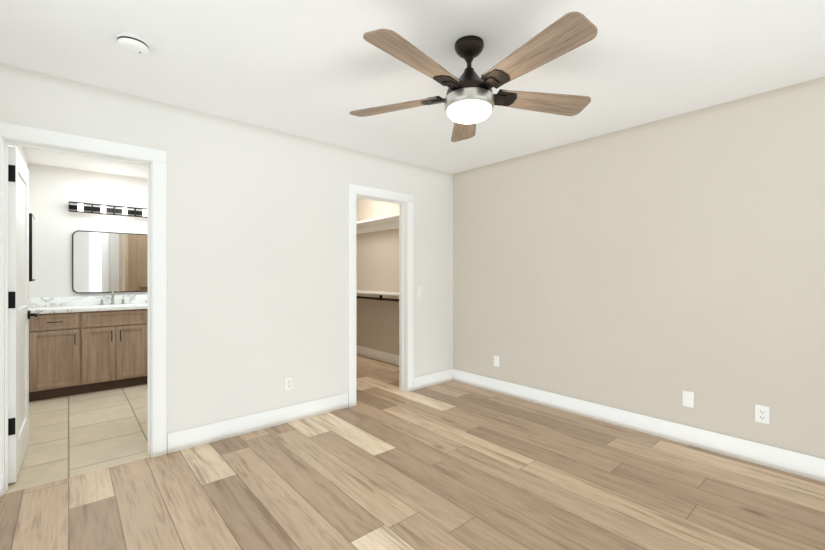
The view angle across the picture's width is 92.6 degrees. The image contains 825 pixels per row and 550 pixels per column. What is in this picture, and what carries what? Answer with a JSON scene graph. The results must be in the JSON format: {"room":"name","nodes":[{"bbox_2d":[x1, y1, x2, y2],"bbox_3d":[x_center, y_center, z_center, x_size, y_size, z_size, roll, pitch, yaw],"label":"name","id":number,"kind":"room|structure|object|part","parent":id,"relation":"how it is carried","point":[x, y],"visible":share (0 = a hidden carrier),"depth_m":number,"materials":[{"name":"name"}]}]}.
{"room":"empty bedroom","nodes":[
{"label":"empty bedroom","id":0,"kind":"room"},
{"bbox_2d":[8,145,27,167],"bbox_3d":[-3.387,0.025,3.289,0.120,2.470,2.690,0,0,-41],"label":"wall","id":1,"kind":"structure","parent":0,"point":[21,152],"depth_m":3.74,"materials":[{"name":"white paint"}]},
{"bbox_2d":[29,298,32,307],"bbox_3d":[-3.941,0.295,4.038,0.020,0.100,0.544,0,0,-41],"label":"backsplash","id":2,"kind":"structure","parent":1,"relation":"attached to","point":[30,299],"depth_m":4.18,"materials":[{"name":"white stone"}]},
{"bbox_2d":[29,213,34,280],"bbox_3d":[-3.755,-0.260,3.857,0.070,0.640,0.450,0,0,-41],"label":"mirror","id":3,"kind":"object","parent":1,"relation":"attached to","point":[31,247],"visible":0.5,"depth_m":3.71,"materials":[{"name":"black metal"}]},
{"bbox_2d":[4,384,150,493],"bbox_3d":[-2.492,1.290,3.997,2.400,0.060,2.800,0,0,-41],"label":"floor","id":4,"kind":"structure","parent":0,"point":[75,435],"depth_m":3.11,"materials":[{"name":"beige tile"}]},
{"bbox_2d":[29,308,146,401],"bbox_3d":[-3.264,0.822,4.634,1.825,0.875,0.576,0,0,-41],"label":"bathroom vanity","id":5,"kind":"object","parent":4,"relation":"on","point":[82,344],"depth_m":4.15,"materials":[{"name":"brown wood"}]},
{"bbox_2d":[29,304,146,311],"bbox_3d":[-3.260,0.365,4.645,1.845,0.040,0.564,0,0,-41],"label":"countertop","id":6,"kind":"structure","parent":5,"relation":"on","point":[52,307],"depth_m":4.31,"materials":[{"name":"white stone"}]},
{"bbox_2d":[28,163,146,297],"bbox_3d":[-3.308,0.025,5.063,2.330,2.470,0.120,0,0,-41],"label":"wall","id":7,"kind":"structure","parent":0,"point":[53,191],"depth_m":4.46,"materials":[{"name":"white paint"}]},
{"bbox_2d":[33,296,146,307],"bbox_3d":[-3.439,0.295,4.850,1.845,0.100,0.020,0,0,-41],"label":"backsplash","id":8,"kind":"structure","parent":7,"relation":"attached to","point":[39,302],"depth_m":4.56,"materials":[{"name":"white stone"}]},
{"bbox_2d":[69,201,146,217],"bbox_3d":[-3.564,-0.770,4.709,0.820,0.110,0.073,0,0,-41],"label":"vanity light bar","id":9,"kind":"object","parent":7,"relation":"attached to","point":[102,209],"visible":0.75,"depth_m":4.66,"materials":[{"name":"black metal"}]},
{"bbox_2d":[72,230,146,292],"bbox_3d":[-3.580,-0.150,4.728,0.760,0.720,0.023,0,0,-41],"label":"bathroom mirror","id":10,"kind":"object","parent":7,"relation":"attached to","point":[108,262],"visible":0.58,"depth_m":4.68,"materials":[{"name":"clear mirror"}]},
{"bbox_2d":[0,63,452,433],"bbox_3d":[-1.077,0.025,3.440,4.040,2.470,0.120,0,0,-41],"label":"wall","id":11,"kind":"structure","parent":0,"point":[257,265],"depth_m":3.17,"materials":[{"name":"paint"}]},
{"bbox_2d":[8,146,38,483],"bbox_3d":[-2.598,0.239,2.634,0.102,2.018,0.748,0,0,-40],"label":"door","id":12,"kind":"structure","parent":11,"relation":"in","point":[20,314],"depth_m":2.44,"materials":[{"name":"white paint"}]},
{"bbox_2d":[0,122,166,496],"bbox_3d":[-2.113,0.195,2.536,0.890,2.130,0.152,0,0,-41],"label":"trim","id":13,"kind":"structure","parent":11,"relation":"attached to","point":[154,161],"depth_m":2.72,"materials":[{"name":"white paint"}]},
{"bbox_2d":[167,393,347,452],"bbox_3d":[-1.172,1.190,3.268,1.480,0.140,0.014,0,0,-41],"label":"baseboard","id":14,"kind":"structure","parent":11,"relation":"attached to","point":[200,435],"depth_m":3.15,"materials":[{"name":"white paint"}]},
{"bbox_2d":[285,376,292,390],"bbox_3d":[-1.057,0.930,3.372,0.072,0.116,0.008,0,0,-41],"label":"outlet","id":15,"kind":"object","parent":11,"relation":"attached to","point":[288,383],"visible":1,"depth_m":3.37,"materials":[{"name":"white plastic"}]},
{"bbox_2d":[348,184,413,406],"bbox_3d":[-0.344,0.195,4.079,0.825,2.130,0.152,0,0,-41],"label":"trim","id":16,"kind":"structure","parent":11,"relation":"attached to","point":[404,201],"depth_m":4.25,"materials":[{"name":"white paint"}]},
{"bbox_2d":[417,287,421,297],"bbox_3d":[0.082,0.190,4.363,0.072,0.116,0.012,0,0,-41],"label":"light switch","id":17,"kind":"object","parent":11,"relation":"attached to","point":[419,291],"visible":1,"depth_m":4.36,"materials":[{"name":"white plastic"}]},
{"bbox_2d":[414,369,454,389],"bbox_3d":[0.246,1.190,4.502,0.610,0.140,0.017,0,0,-41],"label":"baseboard","id":18,"kind":"structure","parent":11,"relation":"attached to","point":[432,379],"depth_m":4.49,"materials":[{"name":"white paint"}]},
{"bbox_2d":[0,354,824,549],"bbox_3d":[-0.598,1.290,2.982,4.160,0.060,6.820,0,0,-41],"label":"floor","id":19,"kind":"structure","parent":0,"point":[385,463],"depth_m":2.29,"materials":[{"name":"brown wood"}]},
{"bbox_2d":[0,0,824,198],"bbox_3d":[-0.598,-1.240,2.982,4.160,0.060,6.820,0,0,-41],"label":"ceiling","id":20,"kind":"structure","parent":0,"point":[318,70],"depth_m":2.22,"materials":[{"name":"paint"}]},
{"bbox_2d":[116,32,148,54],"bbox_3d":[-1.442,-1.184,2.033,0.140,0.052,0.140,0,0,-41],"label":"smoke detector","id":21,"kind":"object","parent":20,"relation":"attached to","point":[131,43],"visible":1,"depth_m":2.00,"materials":[{"name":"white plastic"}]},
{"bbox_2d":[349,12,597,141],"bbox_3d":[0.292,-1.008,2.027,1.332,0.403,1.336,0,0,-41],"label":"fan","id":22,"kind":"object","parent":20,"relation":"hanging from","point":[470,100],"visible":1,"depth_m":1.94,"materials":[{"name":"brown wood"}]},
{"bbox_3d":[-0.070,-0.944,2.216,0.595,0.022,0.168,0,13,23],"label":"blade","id":23,"kind":"part","parent":22,"relation":"part of","materials":[{"name":"brown wood"}]},
{"bbox_3d":[0.038,-0.944,1.762,0.168,0.022,0.595,17,11,39],"label":"blade","id":24,"kind":"part","parent":22,"relation":"part of","materials":[{"name":"brown wood"}]},
{"bbox_3d":[0.504,-0.944,1.724,0.168,0.022,0.595,15,-8,-31],"label":"blade","id":25,"kind":"part","parent":22,"relation":"part of","materials":[{"name":"brown wood"}]},
{"bbox_3d":[0.683,-0.944,2.156,0.595,0.022,0.168,0,-13,-13],"label":"blade","id":26,"kind":"part","parent":22,"relation":"part of","materials":[{"name":"brown wood"}]},
{"bbox_2d":[356,76,824,458],"bbox_3d":[0.925,0.025,4.310,0.120,2.470,6.820,0,0,-41],"label":"wall","id":27,"kind":"structure","parent":0,"point":[654,269],"depth_m":3.08,"materials":[{"name":"paint"}]},
{"bbox_2d":[356,214,398,301],"bbox_3d":[-0.575,-0.204,5.662,0.358,1.109,2.564,0,0,-41],"label":"closet shelving","id":28,"kind":"object","parent":27,"relation":"attached to","point":[380,224],"visible":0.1,"depth_m":5.61,"materials":[{"name":"white paint"}]},
{"bbox_2d":[356,345,398,365],"bbox_3d":[-0.445,1.190,5.776,0.017,0.140,2.570,0,0,-41],"label":"baseboard","id":29,"kind":"structure","parent":27,"relation":"attached to","point":[368,352],"depth_m":5.83,"materials":[{"name":"white paint"}]},
{"bbox_2d":[494,355,498,366],"bbox_3d":[0.903,0.925,4.238,0.007,0.116,0.072,0,0,-41],"label":"electrical outlet plate","id":30,"kind":"object","parent":27,"relation":"attached to","point":[496,360],"visible":1,"depth_m":4.24,"materials":[{"name":"white plastic"}]},
{"bbox_2d":[455,369,824,481],"bbox_3d":[1.748,1.190,3.263,0.017,0.140,3.860,0,0,-41],"label":"baseboard","id":31,"kind":"structure","parent":27,"relation":"attached to","point":[801,464],"depth_m":3.01,"materials":[{"name":"white paint"}]},
{"bbox_2d":[682,390,693,407],"bbox_3d":[2.047,0.922,2.927,0.007,0.116,0.072,0,0,-41],"label":"electrical outlet plate","id":32,"kind":"object","parent":27,"relation":"attached to","point":[687,398],"visible":1,"depth_m":2.93,"materials":[{"name":"white plastic"}]},
{"bbox_2d":[755,404,769,423],"bbox_3d":[2.319,0.924,2.614,0.008,0.116,0.072,0,0,-41],"label":"outlet","id":33,"kind":"object","parent":27,"relation":"attached to","point":[762,414],"visible":1,"depth_m":2.61,"materials":[{"name":"white plastic"}]}
]}

